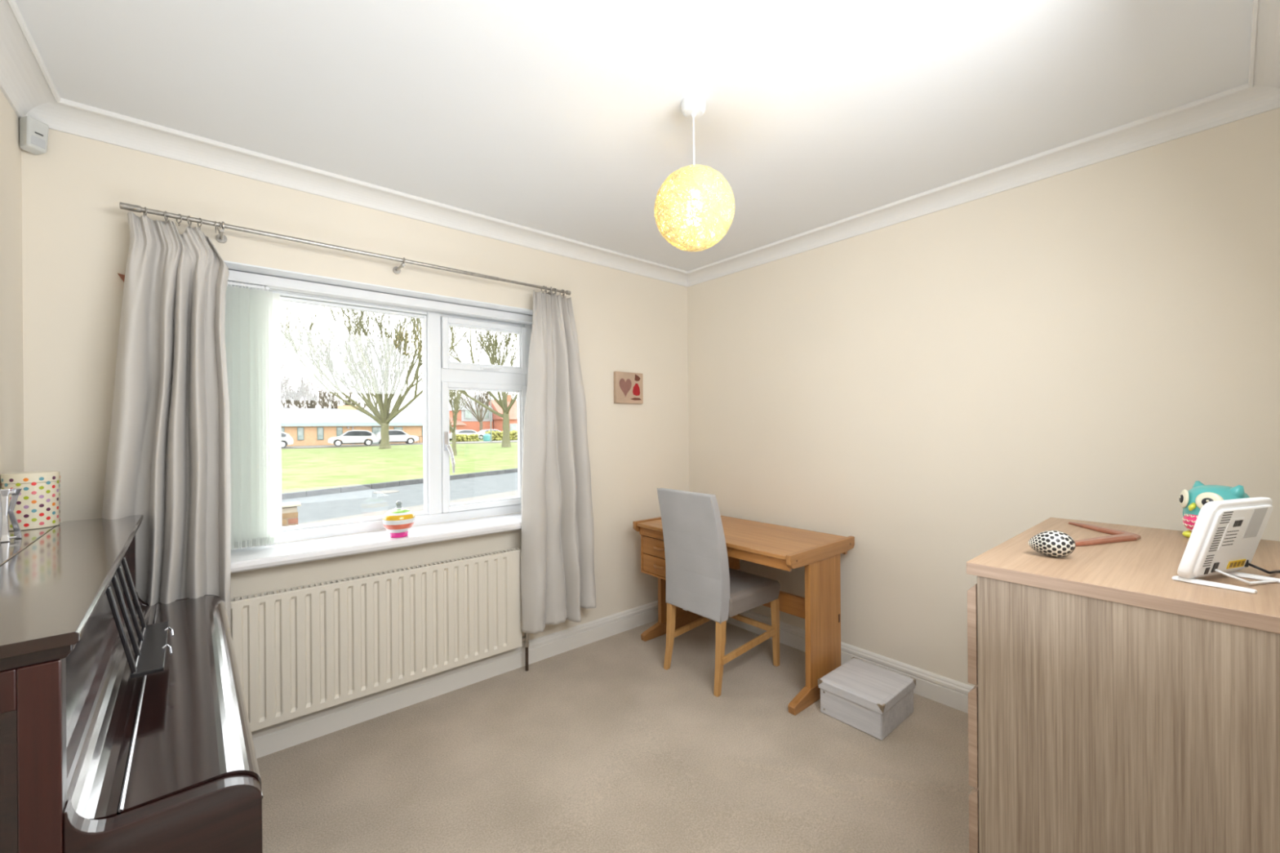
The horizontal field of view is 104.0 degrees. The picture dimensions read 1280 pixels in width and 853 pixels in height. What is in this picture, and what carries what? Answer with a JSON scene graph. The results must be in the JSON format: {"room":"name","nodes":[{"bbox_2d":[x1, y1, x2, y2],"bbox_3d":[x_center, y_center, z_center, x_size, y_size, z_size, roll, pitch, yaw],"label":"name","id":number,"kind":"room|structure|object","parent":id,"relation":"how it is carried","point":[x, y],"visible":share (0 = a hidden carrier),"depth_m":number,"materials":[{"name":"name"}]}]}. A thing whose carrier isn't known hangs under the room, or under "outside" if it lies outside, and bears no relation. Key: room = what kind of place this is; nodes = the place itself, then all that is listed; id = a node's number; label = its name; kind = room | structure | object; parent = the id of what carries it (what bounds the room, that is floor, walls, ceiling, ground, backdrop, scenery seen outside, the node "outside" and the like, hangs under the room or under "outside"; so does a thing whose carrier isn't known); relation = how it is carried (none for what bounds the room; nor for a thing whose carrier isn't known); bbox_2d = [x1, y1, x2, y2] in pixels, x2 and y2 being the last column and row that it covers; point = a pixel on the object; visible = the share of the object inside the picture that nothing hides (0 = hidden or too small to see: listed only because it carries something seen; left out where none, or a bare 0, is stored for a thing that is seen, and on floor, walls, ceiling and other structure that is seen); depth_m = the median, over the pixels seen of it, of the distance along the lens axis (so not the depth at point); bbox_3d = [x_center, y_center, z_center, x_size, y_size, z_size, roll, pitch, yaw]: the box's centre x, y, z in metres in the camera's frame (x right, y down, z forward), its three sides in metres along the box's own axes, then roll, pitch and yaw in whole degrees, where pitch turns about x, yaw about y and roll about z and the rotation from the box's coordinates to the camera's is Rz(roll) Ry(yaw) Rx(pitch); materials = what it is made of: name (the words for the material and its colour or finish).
{"room":"home office","nodes":[
{"label":"home office","id":0,"kind":"room"},
{"bbox_2d":[0,88,23,488],"bbox_3d":[-1.147,0.178,0.537,0.100,2.500,2.790,0,0,-40],"label":"wall","id":1,"kind":"structure","parent":0,"point":[11,375],"depth_m":1.54,"materials":[{"name":"beige paint"}]},
{"bbox_2d":[0,0,60,118],"bbox_3d":[-1.113,-1.037,0.640,0.101,0.070,2.690,0,0,-40],"label":"trim","id":2,"kind":"structure","parent":1,"relation":"attached to","point":[26,82],"depth_m":1.46,"materials":[{"name":"white paint"}]},
{"bbox_2d":[21,128,688,643],"bbox_3d":[-0.904,0.176,2.725,3.300,2.500,0.235,0,0,-40],"label":"wall","id":3,"kind":"structure","parent":0,"point":[76,235],"depth_m":2.17,"materials":[{"name":"beige paint"}]},
{"bbox_2d":[19,115,48,154],"bbox_3d":[-1.976,-0.947,1.630,0.044,0.102,0.055,0,0,5],"label":"sensor","id":4,"kind":"object","parent":3,"relation":"attached to","point":[33,133],"visible":1,"depth_m":1.62,"materials":[{"name":"white plastic"}]},
{"bbox_2d":[117,273,124,281],"bbox_3d":[-1.822,-0.514,1.777,0.046,0.049,0.028,0,0,-40],"label":"wall ornament","id":5,"kind":"object","parent":3,"relation":"attached to","point":[122,276],"visible":0.29,"depth_m":1.76,"materials":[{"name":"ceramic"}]},
{"bbox_2d":[119,201,570,294],"bbox_3d":[-1.114,-0.747,2.320,1.801,0.050,0.122,0,0,-40],"label":"pole","id":6,"kind":"object","parent":3,"relation":"attached to","point":[220,237],"visible":0.92,"depth_m":2.06,"materials":[{"name":"silver metal"}]},
{"bbox_2d":[164,210,168,223],"bbox_3d":[-1.688,-0.745,1.782,0.003,0.044,0.035,0,0,-32],"label":"curtain ring","id":7,"kind":"object","parent":6,"relation":"hanging from","point":[165,211],"visible":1,"depth_m":1.77,"materials":[{"name":"silver metal"}]},
{"bbox_2d":[102,211,231,631],"bbox_3d":[-1.650,0.162,1.734,0.360,1.801,0.174,0,0,-40],"label":"curtain","id":8,"kind":"object","parent":6,"relation":"hanging from","point":[168,459],"visible":0.66,"depth_m":1.75,"materials":[{"name":"fabric"}]},
{"bbox_2d":[176,213,182,226],"bbox_3d":[-1.662,-0.745,1.804,0.035,0.044,0.004,0,0,24],"label":"curtain ring","id":9,"kind":"object","parent":6,"relation":"hanging from","point":[178,214],"visible":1,"depth_m":1.80,"materials":[{"name":"silver metal"}]},
{"bbox_2d":[186,215,191,227],"bbox_3d":[-1.641,-0.745,1.822,0.003,0.044,0.035,0,0,-26],"label":"curtain ring","id":10,"kind":"object","parent":6,"relation":"hanging from","point":[188,215],"visible":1,"depth_m":1.81,"materials":[{"name":"silver metal"}]},
{"bbox_2d":[520,289,595,633],"bbox_3d":[-0.446,0.173,2.780,0.473,1.834,0.155,0,0,-40],"label":"curtain","id":11,"kind":"object","parent":6,"relation":"hanging from","point":[557,566],"visible":1,"depth_m":2.76,"materials":[{"name":"fabric"}]},
{"bbox_2d":[26,97,687,286],"bbox_3d":[-0.805,-1.040,2.597,3.100,0.070,0.101,0,0,-40],"label":"trim","id":12,"kind":"structure","parent":3,"relation":"attached to","point":[67,116],"depth_m":2.10,"materials":[{"name":"white paint"}]},
{"bbox_2d":[230,512,521,573],"bbox_3d":[-1.121,0.532,2.427,1.580,0.042,0.276,0,0,-40],"label":"window sill","id":13,"kind":"structure","parent":3,"relation":"attached to","point":[267,556],"depth_m":2.25,"materials":[{"name":"white"}]},
{"bbox_2d":[382,501,415,537],"bbox_3d":[-1.125,0.430,2.336,0.138,0.164,0.138,0,0,-40],"label":"jar","id":14,"kind":"object","parent":13,"relation":"on","point":[398,521],"visible":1,"depth_m":2.29,"materials":[{"name":"multicoloured ceramic"}]},
{"bbox_2d":[223,260,533,328],"bbox_3d":[-1.161,-0.071,2.466,1.495,1.168,0.171,0,0,-40],"label":"trim","id":15,"kind":"structure","parent":3,"relation":"attached to","point":[231,265],"depth_m":2.32,"materials":[{"name":"white plastic"}]},
{"bbox_2d":[230,547,528,732],"bbox_3d":[-1.112,0.994,2.322,1.292,0.667,0.101,0,0,-40],"label":"radiator","id":16,"kind":"object","parent":3,"relation":"attached to","point":[304,650],"visible":0.92,"depth_m":2.20,"materials":[{"name":"beige metal"}]},
{"bbox_2d":[230,548,515,600],"bbox_3d":[-1.132,0.663,2.288,1.200,0.003,0.056,0,0,-40],"label":"grille","id":17,"kind":"object","parent":16,"relation":"attached to","point":[326,585],"depth_m":2.22,"materials":[{"name":"beige metal"}]},
{"bbox_2d":[232,285,531,546],"bbox_3d":[-1.215,-0.068,2.529,1.495,1.160,0.129,0,0,-40],"label":"window","id":18,"kind":"structure","parent":3,"relation":"in","point":[441,375],"depth_m":2.65,"materials":[{"name":"white plastic"}]},
{"bbox_2d":[224,269,532,550],"bbox_3d":[-1.179,-0.074,2.482,1.470,1.143,0.081,0,0,-40],"label":"vertical blind","id":19,"kind":"object","parent":18,"relation":"attached to","point":[252,316],"visible":0.84,"depth_m":2.10,"materials":[{"name":"white fabric"}]},
{"bbox_2d":[251,600,657,759],"bbox_3d":[-0.813,1.263,2.629,3.100,0.124,0.018,0,0,-40],"label":"baseboard","id":20,"kind":"structure","parent":3,"relation":"attached to","point":[285,735],"depth_m":2.46,"materials":[{"name":"white paint"}]},
{"bbox_2d":[613,371,643,404],"bbox_3d":[-0.074,-0.251,3.257,0.226,0.202,0.028,0,0,-40],"label":"picture","id":21,"kind":"object","parent":3,"relation":"attached to","point":[628,386],"visible":1,"depth_m":3.24},
{"bbox_2d":[281,440,517,448],"bbox_3d":[-17.785,2.023,63.747,130.000,0.265,6.200,0,0,-40],"label":"car park","id":22,"kind":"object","parent":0,"point":[511,441],"visible":0.22,"depth_m":53.21,"materials":[{"name":"grey asphalt"}]},
{"bbox_2d":[280,431,293,448],"bbox_3d":[-35.276,1.222,47.102,4.400,1.620,1.860,0,0,-33],"label":"car","id":23,"kind":"object","parent":22,"relation":"on","point":[288,439],"visible":0.33,"depth_m":47.27,"materials":[{"name":"white paint"}]},
{"bbox_2d":[327,430,377,446],"bbox_3d":[-29.433,1.175,51.265,4.400,1.620,1.860,0,0,-33],"label":"car","id":24,"kind":"object","parent":22,"relation":"on","point":[351,437],"visible":1,"depth_m":50.69,"materials":[{"name":"white paint"}]},
{"bbox_2d":[375,429,418,444],"bbox_3d":[-26.996,1.155,55.427,4.400,1.620,1.860,0,0,-33],"label":"car","id":25,"kind":"object","parent":22,"relation":"on","point":[395,435],"visible":0.65,"depth_m":54.82,"materials":[{"name":"white paint"}]},
{"bbox_2d":[281,471,518,523],"bbox_3d":[8.404,1.963,40.567,140.000,0.170,55.870,0,0,-40],"label":"road","id":26,"kind":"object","parent":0,"point":[322,507],"depth_m":14.11,"materials":[{"name":"grey asphalt"}]},
{"bbox_2d":[373,490,399,493],"bbox_3d":[-7.779,2.005,15.345,0.720,0.011,0.720,0,0,-40],"label":"manhole cover","id":27,"kind":"object","parent":26,"relation":"on","point":[380,491],"visible":1,"depth_m":15.31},
{"bbox_2d":[281,467,517,499],"bbox_3d":[-2.349,1.890,27.194,0.160,0.170,45.020,0,0,30],"label":"kerb","id":28,"kind":"object","parent":26,"relation":"on","point":[388,484],"visible":0.15,"depth_m":16.21,"materials":[{"name":"concrete"}]},
{"bbox_2d":[297,489,518,524],"bbox_3d":[2.220,1.994,24.660,90.000,0.210,29.010,0,0,-40],"label":"driveway","id":29,"kind":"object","parent":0,"point":[417,507],"depth_m":11.52,"materials":[{"name":"grey concrete"}]},
{"bbox_2d":[281,501,301,526],"bbox_3d":[-4.887,1.460,5.882,1.483,0.975,0.275,0,0,-40],"label":"brick pier","id":30,"kind":"object","parent":29,"relation":"on","point":[289,510],"visible":0.05,"depth_m":6.21,"materials":[{"name":"brick"}]},
{"bbox_2d":[374,492,518,516],"bbox_3d":[10.721,1.920,37.831,140.000,0.220,52.100,0,0,-40],"label":"pavement","id":31,"kind":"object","parent":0,"point":[513,495],"depth_m":13.44,"materials":[{"name":"grey concrete"}]},
{"bbox_2d":[257,620,973,852],"bbox_3d":[0.051,1.313,1.609,3.140,0.010,2.730,0,0,-40],"label":"floor","id":32,"kind":"structure","parent":0,"point":[598,746],"depth_m":1.92,"materials":[{"name":"beige carpet"}]},
{"bbox_2d":[0,514,263,852],"bbox_3d":[-1.271,0.812,1.177,0.513,1.034,1.328,0,0,-42],"label":"upright piano","id":33,"kind":"object","parent":32,"relation":"on","point":[125,727],"visible":0.99,"depth_m":0.87,"materials":[{"name":"brown wood"}]},
{"bbox_2d":[0,488,22,542],"bbox_3d":[-1.664,0.230,1.293,0.051,0.136,0.088,0,0,45],"label":"photo frame","id":34,"kind":"object","parent":33,"relation":"on","point":[6,511],"visible":1,"depth_m":1.29,"materials":[{"name":"silver metal"}]},
{"bbox_2d":[0,494,2,537],"bbox_3d":[-1.659,0.231,1.275,0.003,0.110,0.048,0,0,45],"label":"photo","id":35,"kind":"object","parent":34,"relation":"attached to","point":[1,495],"depth_m":1.29,"materials":[{"name":"white paper"}]},
{"bbox_2d":[0,471,60,530],"bbox_3d":[-1.806,0.217,1.485,0.113,0.163,0.113,0,0,-40],"label":"tin","id":36,"kind":"object","parent":33,"relation":"on","point":[37,506],"visible":0.78,"depth_m":1.46,"materials":[{"name":"multicoloured metal"}]},
{"bbox_2d":[657,488,780,697],"bbox_3d":[0.428,0.823,2.728,0.547,0.986,0.421,0,0,-40],"label":"dining chair","id":37,"kind":"object","parent":32,"relation":"on","point":[700,581],"visible":1,"depth_m":2.58,"materials":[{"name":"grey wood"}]},
{"bbox_2d":[632,515,854,715],"bbox_3d":[0.546,0.949,2.866,0.595,0.731,1.117,0,0,-40],"label":"desk","id":38,"kind":"object","parent":32,"relation":"on","point":[788,548],"visible":0.67,"depth_m":2.52,"materials":[{"name":"brown wood"}]},
{"bbox_2d":[817,657,915,740],"bbox_3d":[1.040,1.233,2.295,0.337,0.152,0.295,0,0,-40],"label":"storage box","id":39,"kind":"object","parent":32,"relation":"on","point":[873,700],"visible":1,"depth_m":2.22,"materials":[{"name":"paper"}]},
{"bbox_2d":[966,517,1279,852],"bbox_3d":[1.236,0.809,1.240,0.838,1.000,0.490,0,0,-40],"label":"dresser","id":40,"kind":"object","parent":32,"relation":"on","point":[1117,704],"visible":0.95,"depth_m":0.98,"materials":[{"name":"brown wood"}]},
{"bbox_2d":[1028,530,1075,557],"bbox_3d":[0.986,0.280,1.198,0.064,0.063,0.086,0,0,-40],"label":"egg","id":41,"kind":"object","parent":40,"relation":"on","point":[1055,544],"visible":1,"depth_m":1.18,"materials":[{"name":"white ceramic"}]},
{"bbox_2d":[1068,521,1140,546],"bbox_3d":[1.285,0.302,1.391,0.156,0.012,0.396,0,0,42],"label":"boomerang","id":42,"kind":"object","parent":40,"relation":"on","point":[1117,535],"visible":0.83,"depth_m":1.35,"materials":[{"name":"brown wood"}]},
{"bbox_2d":[1178,480,1249,537],"bbox_3d":[1.560,0.230,1.357,0.138,0.154,0.142,0,0,1],"label":"owl figurine","id":43,"kind":"object","parent":40,"relation":"on","point":[1192,501],"visible":0.48,"depth_m":1.35,"materials":[{"name":"teal ceramic"}]},
{"bbox_2d":[1172,497,1279,593],"bbox_3d":[1.182,0.226,0.995,0.208,0.165,0.103,0,0,-18],"label":"router","id":44,"kind":"object","parent":40,"relation":"on","point":[1225,535],"visible":0.98,"depth_m":0.98,"materials":[{"name":"white plastic"}]},
{"bbox_2d":[1222,520,1243,546],"bbox_3d":[1.159,0.208,0.979,0.039,0.051,0.016,0,0,-18],"label":"label","id":45,"kind":"object","parent":44,"relation":"attached to","point":[1232,531],"depth_m":0.98,"materials":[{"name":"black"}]},
{"bbox_2d":[1214,568,1278,584],"bbox_3d":[1.228,0.292,0.984,0.187,0.031,0.038,0,0,3],"label":"cable","id":46,"kind":"object","parent":40,"relation":"on","point":[1215,570],"visible":0.84,"depth_m":0.98,"materials":[{"name":"white plastic"}]},
{"bbox_2d":[1244,560,1279,573],"bbox_3d":[1.326,0.290,1.033,0.176,0.035,0.047,0,0,-3],"label":"cable","id":47,"kind":"object","parent":40,"relation":"on","point":[1246,564],"visible":0.65,"depth_m":1.02,"materials":[{"name":"black plastic"}]},
{"bbox_2d":[14,0,1253,271],"bbox_3d":[-0.034,-1.141,1.685,3.300,0.120,3.090,0,0,-40],"label":"ceiling","id":48,"kind":"structure","parent":0,"point":[565,118],"depth_m":1.58,"materials":[{"name":"paint"}]},
{"bbox_2d":[653,94,735,251],"bbox_3d":[0.181,-0.837,1.672,0.266,0.490,0.266,0,0,18],"label":"pendant lamp","id":49,"kind":"object","parent":48,"relation":"hanging from","point":[693,106],"visible":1,"depth_m":1.59,"materials":[{"name":"yellow plastic"}]},
{"bbox_2d":[687,107,1279,686],"bbox_3d":[1.294,0.159,2.605,0.100,2.500,2.790,0,0,-40],"label":"wall","id":50,"kind":"structure","parent":0,"point":[1099,342],"depth_m":2.22,"materials":[{"name":"beige paint"}]},
{"bbox_2d":[726,610,973,713],"bbox_3d":[1.226,1.247,2.605,0.018,0.124,2.690,0,0,-40],"label":"baseboard","id":51,"kind":"structure","parent":50,"relation":"attached to","point":[944,691],"depth_m":2.53,"materials":[{"name":"white paint"}]},
{"bbox_2d":[687,83,1279,287],"bbox_3d":[1.176,-1.056,2.578,0.101,0.070,2.690,0,0,-40],"label":"trim","id":52,"kind":"structure","parent":50,"relation":"attached to","point":[1242,101],"depth_m":2.07,"materials":[{"name":"white paint"}]},
{"bbox_3d":[0.943,0.162,0.545,3.100,2.500,0.100,0,0,-40],"label":"wall","id":53,"kind":"structure","parent":0,"visible":0},
{"bbox_2d":[1248,0,1279,88],"bbox_3d":[0.868,-1.053,0.621,3.100,0.070,0.101,0,0,-40],"label":"trim","id":54,"kind":"structure","parent":53,"relation":"attached to","point":[1264,50],"depth_m":1.42,"materials":[{"name":"white paint"}]},
{"label":"outside","id":55,"kind":"structure","parent":0,"visible":0},
{"bbox_2d":[281,438,517,493],"bbox_3d":[-9.628,1.889,74.229,156.000,0.080,119.350,0,0,-40],"label":"lawn","id":56,"kind":"structure","parent":55,"point":[305,469],"depth_m":25.71,"materials":[{"name":"green plant"}]},
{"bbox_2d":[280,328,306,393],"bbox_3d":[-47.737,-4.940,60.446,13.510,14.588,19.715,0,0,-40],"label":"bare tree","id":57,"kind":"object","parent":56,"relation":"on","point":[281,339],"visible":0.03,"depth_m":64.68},
{"bbox_2d":[280,364,313,408],"bbox_3d":[-47.752,-2.891,64.674,9.164,10.462,7.694,0,0,-40],"label":"bare tree","id":58,"kind":"object","parent":56,"relation":"on","point":[300,394],"visible":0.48,"depth_m":65.50,"materials":[{"name":"grey plant"}]},
{"bbox_2d":[280,377,340,408],"bbox_3d":[-46.825,-2.281,71.237,7.941,9.233,7.997,0,0,-40],"label":"bare tree","id":59,"kind":"object","parent":56,"relation":"on","point":[313,399],"visible":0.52,"depth_m":71.17,"materials":[{"name":"grey plant"}]},
{"bbox_2d":[317,386,366,408],"bbox_3d":[-45.082,-2.075,76.588,7.137,8.791,7.352,0,0,-40],"label":"bare tree","id":60,"kind":"object","parent":56,"relation":"on","point":[332,404],"visible":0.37,"depth_m":75.00,"materials":[{"name":"grey plant"}]},
{"bbox_2d":[280,405,422,446],"bbox_3d":[-39.153,-0.049,58.472,27.600,4.950,14.250,0,0,-40],"label":"brick building","id":61,"kind":"structure","parent":56,"relation":"on","point":[306,426],"depth_m":55.56,"materials":[{"name":"orange brick"}]},
{"bbox_2d":[280,302,469,448],"bbox_3d":[-22.202,-6.364,45.438,19.389,17.266,14.061,0,0,-2],"label":"bare tree","id":62,"kind":"object","parent":56,"relation":"on","point":[383,419],"visible":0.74,"depth_m":43.77,"materials":[{"name":"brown plant"}]},
{"bbox_2d":[418,368,467,456],"bbox_3d":[-12.796,-1.091,32.495,3.090,6.273,4.399,0,0,-18],"label":"bare tree","id":63,"kind":"object","parent":56,"relation":"on","point":[456,402],"visible":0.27,"depth_m":32.60,"materials":[{"name":"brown plant"}]},
{"bbox_2d":[448,417,466,433],"bbox_3d":[-35.234,0.342,90.130,4.100,4.100,10.800,0,0,-40],"label":"house","id":64,"kind":"structure","parent":56,"relation":"on","point":[460,424],"depth_m":87.20,"materials":[{"name":"red brick"}]},
{"bbox_2d":[449,429,479,440],"bbox_3d":[-24.936,1.197,70.015,4.400,1.500,1.860,0,0,-40],"label":"car","id":65,"kind":"object","parent":56,"relation":"on","point":[468,432],"visible":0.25,"depth_m":69.60,"materials":[{"name":"white paint"}]},
{"bbox_2d":[451,433,479,441],"bbox_3d":[-23.090,1.558,66.335,3.617,1.211,1.419,0,0,-40],"label":"hedge","id":66,"kind":"object","parent":56,"relation":"on","point":[460,437],"visible":0.81,"depth_m":66.03,"materials":[{"name":"green plant"}]},
{"bbox_2d":[448,394,493,432],"bbox_3d":[-32.842,-1.728,94.791,6.600,8.200,10.600,0,0,-40],"label":"house","id":67,"kind":"structure","parent":56,"relation":"on","point":[464,415],"depth_m":90.67,"materials":[{"name":"red brick"}]},
{"bbox_2d":[453,360,493,431],"bbox_3d":[-27.482,-4.566,82.550,8.643,13.553,9.433,0,0,-40],"label":"bare tree","id":68,"kind":"object","parent":56,"relation":"on","point":[485,394],"visible":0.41,"depth_m":82.62,"materials":[{"name":"brown plant"}]},
{"bbox_2d":[448,327,517,447],"bbox_3d":[-12.266,-4.940,45.391,13.370,14.148,11.609,0,0,40],"label":"bare tree","id":69,"kind":"object","parent":56,"relation":"on","point":[502,402],"visible":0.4,"depth_m":45.95,"materials":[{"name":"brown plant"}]},
{"bbox_2d":[483,433,490,441],"bbox_3d":[-19.966,1.447,65.311,1.000,1.050,1.000,0,0,-40],"label":"litter bin","id":70,"kind":"object","parent":56,"relation":"on","point":[486,437],"visible":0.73,"depth_m":64.91,"materials":[{"name":"teal plastic"}]},
{"bbox_2d":[478,429,501,439],"bbox_3d":[-23.060,1.181,75.536,4.400,1.500,1.860,0,0,-40],"label":"car","id":71,"kind":"object","parent":56,"relation":"on","point":[482,433],"visible":0.27,"depth_m":74.49,"materials":[{"name":"white paint"}]},
{"bbox_2d":[489,395,492,441],"bbox_3d":[-18.543,-1.349,62.211,0.500,6.620,0.200,0,0,-40],"label":"lamp post","id":72,"kind":"object","parent":56,"relation":"on","point":[491,434],"visible":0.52,"depth_m":62.17,"materials":[{"name":"grey metal"}]},
{"bbox_2d":[485,430,517,440],"bbox_3d":[-18.759,1.285,70.036,5.804,1.548,1.527,0,0,-40],"label":"hedge","id":73,"kind":"object","parent":56,"relation":"on","point":[496,436],"visible":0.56,"depth_m":69.07,"materials":[{"name":"green plant"}]},
{"bbox_2d":[488,394,517,431],"bbox_3d":[-19.728,-1.933,100.658,21.800,8.400,10.800,0,0,-40],"label":"house","id":74,"kind":"structure","parent":56,"relation":"on","point":[497,420],"depth_m":91.97,"materials":[{"name":"red brick"}]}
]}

